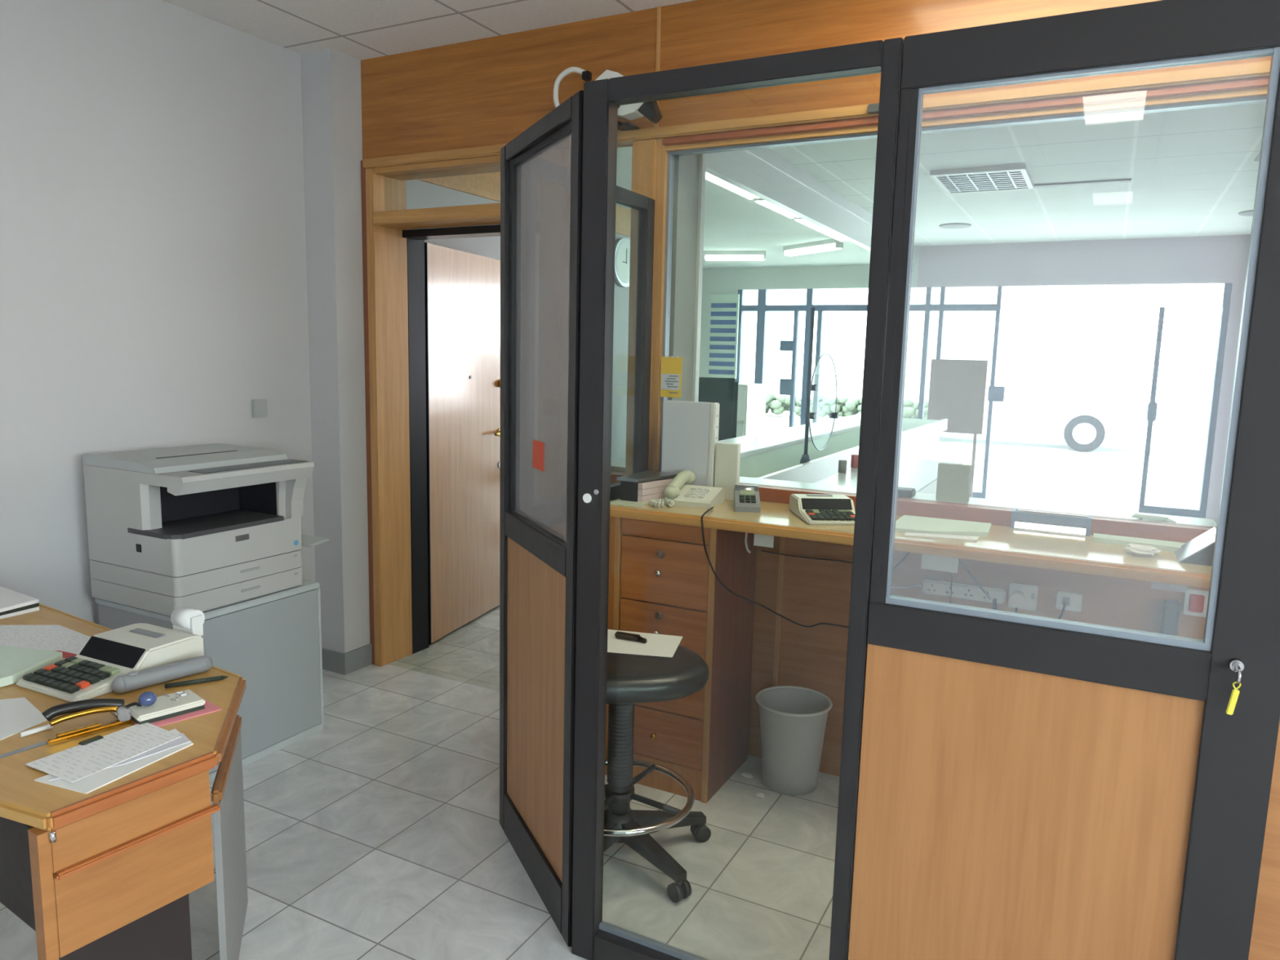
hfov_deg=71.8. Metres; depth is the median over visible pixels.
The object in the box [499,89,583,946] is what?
door
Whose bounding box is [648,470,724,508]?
telephone
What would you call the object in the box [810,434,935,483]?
countertop
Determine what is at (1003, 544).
countertop
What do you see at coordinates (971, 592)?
strip
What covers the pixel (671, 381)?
print
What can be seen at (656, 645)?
paper sheet
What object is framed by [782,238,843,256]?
lamp
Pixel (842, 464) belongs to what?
cup
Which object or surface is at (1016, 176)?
recessed light
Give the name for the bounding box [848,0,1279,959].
glazed door
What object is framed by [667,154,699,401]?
wall pillar
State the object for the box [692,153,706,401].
trim
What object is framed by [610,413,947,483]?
countertop
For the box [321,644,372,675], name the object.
baseboard
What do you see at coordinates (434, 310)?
door
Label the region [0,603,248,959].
desk
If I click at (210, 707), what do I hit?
paper
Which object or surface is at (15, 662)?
paper stack
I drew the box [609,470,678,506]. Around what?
paper tray
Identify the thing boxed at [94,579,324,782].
base cabinet
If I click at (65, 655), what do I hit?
folder
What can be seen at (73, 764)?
paper sheet
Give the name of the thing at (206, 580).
tray
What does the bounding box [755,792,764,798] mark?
paper scrap
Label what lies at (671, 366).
leaflet
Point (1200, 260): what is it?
wall
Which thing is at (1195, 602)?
wall switch
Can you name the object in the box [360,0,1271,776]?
wall
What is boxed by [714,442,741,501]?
box
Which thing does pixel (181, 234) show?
wall
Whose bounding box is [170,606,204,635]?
paper roll
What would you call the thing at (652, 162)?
window
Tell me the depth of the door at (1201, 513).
8.16 m
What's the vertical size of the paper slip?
0.010 m
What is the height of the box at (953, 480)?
0.128 m
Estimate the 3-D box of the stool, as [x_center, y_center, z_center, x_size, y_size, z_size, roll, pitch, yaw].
[-0.045,0.825,2.617,0.585,0.632,0.556,-5,10,-39]
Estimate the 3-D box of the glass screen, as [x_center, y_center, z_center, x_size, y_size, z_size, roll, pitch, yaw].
[0.946,-0.490,4.572,0.055,0.764,0.531,6,9,27]
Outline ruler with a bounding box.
[0,740,47,758]
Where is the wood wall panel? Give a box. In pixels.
[1248,719,1279,959]
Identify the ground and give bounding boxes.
[740,371,1212,512]
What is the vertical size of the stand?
0.078 m
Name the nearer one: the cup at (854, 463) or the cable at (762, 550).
the cable at (762, 550)
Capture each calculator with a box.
[16,622,204,702]
[789,493,855,524]
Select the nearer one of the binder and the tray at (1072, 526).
the tray at (1072, 526)
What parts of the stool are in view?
leg, leg, seat, leg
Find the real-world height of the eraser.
0.008 m
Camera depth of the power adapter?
2.63 m
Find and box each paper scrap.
[741,773,752,777]
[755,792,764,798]
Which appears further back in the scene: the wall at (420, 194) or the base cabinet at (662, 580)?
the wall at (420, 194)
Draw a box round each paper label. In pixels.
[753,533,773,547]
[920,554,958,573]
[1151,581,1186,592]
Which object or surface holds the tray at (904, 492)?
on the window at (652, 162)
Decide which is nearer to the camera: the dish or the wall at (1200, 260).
the dish
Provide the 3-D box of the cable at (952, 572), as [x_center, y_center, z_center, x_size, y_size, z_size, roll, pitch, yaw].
[1.028,0.335,2.913,0.015,0.330,0.010,6,9,27]
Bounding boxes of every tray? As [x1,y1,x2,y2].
[89,549,302,596]
[90,566,302,616]
[127,509,284,539]
[301,533,329,547]
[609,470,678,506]
[620,480,647,502]
[897,486,915,497]
[1010,507,1092,537]
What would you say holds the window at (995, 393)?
in the wall at (1200, 260)
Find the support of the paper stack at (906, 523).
on the countertop at (1003, 544)
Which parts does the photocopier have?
lid, name plate, control panel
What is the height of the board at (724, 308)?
1.010 m
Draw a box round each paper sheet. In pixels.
[0,625,90,660]
[0,697,47,740]
[24,722,181,782]
[34,728,193,794]
[48,733,190,780]
[607,629,682,657]
[903,532,979,541]
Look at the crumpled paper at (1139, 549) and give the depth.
2.42 m
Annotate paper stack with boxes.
[0,644,62,687]
[895,515,991,536]
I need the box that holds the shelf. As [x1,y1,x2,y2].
[739,476,1217,526]
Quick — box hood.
[637,101,662,124]
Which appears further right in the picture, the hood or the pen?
the hood
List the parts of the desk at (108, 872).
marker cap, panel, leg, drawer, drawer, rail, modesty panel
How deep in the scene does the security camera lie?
3.19 m
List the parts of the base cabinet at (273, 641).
door panel, rail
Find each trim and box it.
[417,171,631,236]
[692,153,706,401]
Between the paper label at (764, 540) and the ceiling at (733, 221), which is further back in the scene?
the ceiling at (733, 221)
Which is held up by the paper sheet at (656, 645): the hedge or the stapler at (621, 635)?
the stapler at (621, 635)
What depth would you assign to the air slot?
6.08 m
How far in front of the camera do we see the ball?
1.78 m
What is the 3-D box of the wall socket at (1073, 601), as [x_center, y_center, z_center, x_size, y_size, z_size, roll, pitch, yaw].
[1.350,0.383,2.782,0.072,0.057,0.018,6,9,27]
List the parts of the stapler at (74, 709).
handle, handle trim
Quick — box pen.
[164,675,228,688]
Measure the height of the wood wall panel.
2.090 m
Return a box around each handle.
[240,566,259,573]
[241,585,260,592]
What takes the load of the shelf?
attached to the window at (652, 162)
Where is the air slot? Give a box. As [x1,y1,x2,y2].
[1034,178,1131,187]
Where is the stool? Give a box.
[603,630,711,902]
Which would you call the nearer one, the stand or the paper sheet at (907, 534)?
the stand
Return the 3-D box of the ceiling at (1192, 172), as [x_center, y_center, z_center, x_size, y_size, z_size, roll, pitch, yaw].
[1.393,-1.697,3.127,5.900,0.050,13.370,6,9,27]
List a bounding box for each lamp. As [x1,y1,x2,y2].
[702,250,766,260]
[705,172,759,199]
[754,198,799,218]
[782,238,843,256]
[794,217,848,241]
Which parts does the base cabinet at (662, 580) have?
knob, knob, drawer, drawer, drawer, drawer, drawer, panel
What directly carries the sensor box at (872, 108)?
attached to the wall at (469, 99)
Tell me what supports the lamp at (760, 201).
attached to the ceiling at (733, 221)
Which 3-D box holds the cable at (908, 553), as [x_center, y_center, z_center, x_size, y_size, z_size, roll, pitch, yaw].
[0.869,0.286,3.022,0.135,0.173,0.010,6,9,30]
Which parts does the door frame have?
post, rail, rail, post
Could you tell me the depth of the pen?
1.97 m
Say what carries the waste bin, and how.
on the floor
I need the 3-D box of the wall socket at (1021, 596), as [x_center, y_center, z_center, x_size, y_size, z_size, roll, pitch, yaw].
[1.227,0.377,2.835,0.084,0.082,0.038,6,9,27]
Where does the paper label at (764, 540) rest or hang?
attached to the countertop at (1003, 544)
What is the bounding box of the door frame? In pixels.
[571,37,903,959]
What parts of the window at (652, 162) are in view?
sill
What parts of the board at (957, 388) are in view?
panel, stand leg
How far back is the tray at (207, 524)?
3.09 m
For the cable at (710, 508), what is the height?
0.444 m
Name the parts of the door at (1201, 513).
handle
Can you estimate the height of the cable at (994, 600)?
0.150 m
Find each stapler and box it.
[41,697,142,745]
[614,631,646,643]
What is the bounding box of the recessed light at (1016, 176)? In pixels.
[929,164,1034,194]
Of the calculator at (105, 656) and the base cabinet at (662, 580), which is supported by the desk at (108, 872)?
the calculator at (105, 656)
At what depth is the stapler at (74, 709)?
1.71 m
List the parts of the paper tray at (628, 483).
plate, lid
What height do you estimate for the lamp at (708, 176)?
0.090 m
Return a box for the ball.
[137,691,156,706]
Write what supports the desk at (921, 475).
on the floor
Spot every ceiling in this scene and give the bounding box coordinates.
[161,0,1266,245]
[535,146,915,269]
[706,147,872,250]
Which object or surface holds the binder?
on the countertop at (1003, 544)
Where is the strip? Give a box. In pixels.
[922,578,1006,604]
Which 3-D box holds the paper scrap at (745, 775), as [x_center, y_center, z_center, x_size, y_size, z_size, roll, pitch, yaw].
[0.390,1.067,3.190,0.028,0.014,0.041,-5,10,-37]
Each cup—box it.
[838,459,846,473]
[850,454,858,467]
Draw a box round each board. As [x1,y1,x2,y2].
[707,293,739,378]
[927,359,987,497]
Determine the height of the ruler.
0.001 m
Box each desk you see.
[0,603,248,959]
[814,457,961,493]
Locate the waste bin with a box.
[755,685,832,795]
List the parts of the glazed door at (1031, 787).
wood panel, rail, rail, glass pane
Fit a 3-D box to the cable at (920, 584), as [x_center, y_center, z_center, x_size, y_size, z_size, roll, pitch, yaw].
[0.887,0.362,3.017,0.141,0.030,0.006,6,9,27]
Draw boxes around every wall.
[0,0,369,653]
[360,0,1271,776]
[406,179,630,502]
[698,234,1250,524]
[764,414,939,448]
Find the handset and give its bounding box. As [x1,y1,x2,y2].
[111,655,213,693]
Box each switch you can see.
[1031,593,1035,599]
[1182,588,1208,617]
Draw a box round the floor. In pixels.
[0,604,839,959]
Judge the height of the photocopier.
0.512 m
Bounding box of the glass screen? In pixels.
[800,306,838,463]
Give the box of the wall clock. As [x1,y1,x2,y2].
[614,237,630,287]
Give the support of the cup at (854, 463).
on the desk at (921, 475)
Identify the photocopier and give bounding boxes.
[81,443,329,616]
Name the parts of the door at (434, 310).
post, edge plate, head rail, panel, steel frame, handle, post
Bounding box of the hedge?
[765,391,928,419]
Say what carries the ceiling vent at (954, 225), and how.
in the ceiling at (1192, 172)
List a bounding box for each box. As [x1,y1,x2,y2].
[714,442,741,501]
[867,102,879,114]
[935,462,971,502]
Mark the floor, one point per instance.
(377, 833)
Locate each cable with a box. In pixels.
[701,506,848,627]
[744,532,751,553]
[761,550,852,563]
[891,584,921,587]
[893,551,909,569]
[949,572,953,603]
[958,558,991,599]
[992,598,996,609]
[1057,601,1066,619]
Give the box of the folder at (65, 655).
[54,650,76,657]
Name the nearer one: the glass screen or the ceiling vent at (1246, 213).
the glass screen
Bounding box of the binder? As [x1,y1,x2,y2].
[661,400,719,487]
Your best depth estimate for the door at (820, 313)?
10.29 m
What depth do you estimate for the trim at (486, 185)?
5.04 m
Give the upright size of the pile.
0.032 m
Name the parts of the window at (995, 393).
rail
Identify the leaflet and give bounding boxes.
[660,355,682,397]
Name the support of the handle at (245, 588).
on the photocopier
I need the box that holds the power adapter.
[1160,599,1180,635]
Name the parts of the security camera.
mount arm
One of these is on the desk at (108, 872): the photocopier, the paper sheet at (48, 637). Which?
the paper sheet at (48, 637)
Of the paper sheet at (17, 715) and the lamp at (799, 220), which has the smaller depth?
the paper sheet at (17, 715)
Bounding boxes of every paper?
[133,698,222,726]
[1124,543,1160,555]
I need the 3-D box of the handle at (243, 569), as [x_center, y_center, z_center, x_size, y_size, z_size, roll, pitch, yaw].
[-1.386,0.319,3.145,0.004,0.010,0.080,6,9,27]
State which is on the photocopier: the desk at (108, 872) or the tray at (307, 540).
the tray at (307, 540)
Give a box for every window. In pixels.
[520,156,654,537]
[560,148,625,484]
[625,87,1267,542]
[734,283,1232,509]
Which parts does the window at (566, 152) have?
frame, sill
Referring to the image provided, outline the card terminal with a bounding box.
[733,484,760,512]
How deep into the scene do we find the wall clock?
6.45 m
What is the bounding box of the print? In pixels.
[665,375,678,393]
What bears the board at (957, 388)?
on the floor
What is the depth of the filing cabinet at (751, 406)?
9.37 m
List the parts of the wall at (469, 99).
casing, wall panel, wall panel, head trim, wall panel, head trim, wall panel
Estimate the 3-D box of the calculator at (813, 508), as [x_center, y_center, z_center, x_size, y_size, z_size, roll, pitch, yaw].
[0.613,0.092,2.907,0.185,0.062,0.273,1,8,-3]
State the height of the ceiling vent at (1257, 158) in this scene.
0.011 m
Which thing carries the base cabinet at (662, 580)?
on the floor
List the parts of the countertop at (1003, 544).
paper strip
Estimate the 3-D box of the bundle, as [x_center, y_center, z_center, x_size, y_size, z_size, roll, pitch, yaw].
[0.062,0.033,3.176,0.034,0.066,0.218,8,10,39]
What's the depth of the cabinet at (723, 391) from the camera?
6.87 m
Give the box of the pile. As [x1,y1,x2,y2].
[0,586,39,618]
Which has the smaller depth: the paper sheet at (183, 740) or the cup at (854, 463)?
the paper sheet at (183, 740)
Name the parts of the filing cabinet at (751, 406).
drawer, drawer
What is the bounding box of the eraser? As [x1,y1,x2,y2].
[78,734,103,745]
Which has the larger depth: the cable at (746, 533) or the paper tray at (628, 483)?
the paper tray at (628, 483)
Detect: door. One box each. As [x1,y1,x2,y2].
[365,148,563,666]
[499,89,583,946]
[788,311,823,427]
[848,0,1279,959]
[1138,306,1229,518]
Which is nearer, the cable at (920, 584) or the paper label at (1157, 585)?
the paper label at (1157, 585)
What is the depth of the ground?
14.21 m
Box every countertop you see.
[609,497,1212,588]
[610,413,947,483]
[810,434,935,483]
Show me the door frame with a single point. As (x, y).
(593, 938)
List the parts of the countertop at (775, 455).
raised rail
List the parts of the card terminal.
printer lid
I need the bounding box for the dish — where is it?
[125,688,204,724]
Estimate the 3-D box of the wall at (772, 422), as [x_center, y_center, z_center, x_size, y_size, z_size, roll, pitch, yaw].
[2.132,-1.057,17.196,7.000,0.420,0.600,6,9,27]
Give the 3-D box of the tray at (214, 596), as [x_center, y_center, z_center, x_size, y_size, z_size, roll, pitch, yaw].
[-1.608,0.372,3.247,0.475,0.067,0.524,6,9,27]
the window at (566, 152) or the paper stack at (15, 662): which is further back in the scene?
the window at (566, 152)
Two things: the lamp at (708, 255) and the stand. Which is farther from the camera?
the lamp at (708, 255)
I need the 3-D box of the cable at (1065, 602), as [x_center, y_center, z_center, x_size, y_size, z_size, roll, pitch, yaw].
[1.322,0.454,2.778,0.030,0.147,0.013,2,8,1]
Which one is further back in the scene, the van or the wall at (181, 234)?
the van
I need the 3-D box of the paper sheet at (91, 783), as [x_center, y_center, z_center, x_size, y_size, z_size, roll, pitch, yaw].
[-0.930,0.508,1.604,0.121,0.002,0.252,6,9,27]
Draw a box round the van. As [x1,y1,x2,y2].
[903,333,1182,452]
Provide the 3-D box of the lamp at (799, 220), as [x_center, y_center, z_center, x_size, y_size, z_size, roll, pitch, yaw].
[1.414,-1.951,6.788,0.086,0.090,1.230,6,9,27]
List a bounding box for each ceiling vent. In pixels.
[938,222,971,228]
[1238,209,1253,216]
[1253,151,1260,161]
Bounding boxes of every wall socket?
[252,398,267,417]
[1008,582,1038,610]
[1056,591,1082,612]
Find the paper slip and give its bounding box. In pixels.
[1131,513,1176,523]
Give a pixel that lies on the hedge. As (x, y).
(845, 407)
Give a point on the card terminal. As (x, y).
(746, 497)
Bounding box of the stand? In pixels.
[1174,527,1216,566]
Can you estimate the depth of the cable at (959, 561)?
2.88 m
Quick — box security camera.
[553,66,662,131]
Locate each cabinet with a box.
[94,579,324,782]
[604,515,756,803]
[697,377,738,440]
[736,382,766,437]
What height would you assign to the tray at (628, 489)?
0.069 m
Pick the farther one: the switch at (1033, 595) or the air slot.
the air slot
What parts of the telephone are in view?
coil cord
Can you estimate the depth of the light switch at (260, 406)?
3.77 m
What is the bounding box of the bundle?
[637,477,674,502]

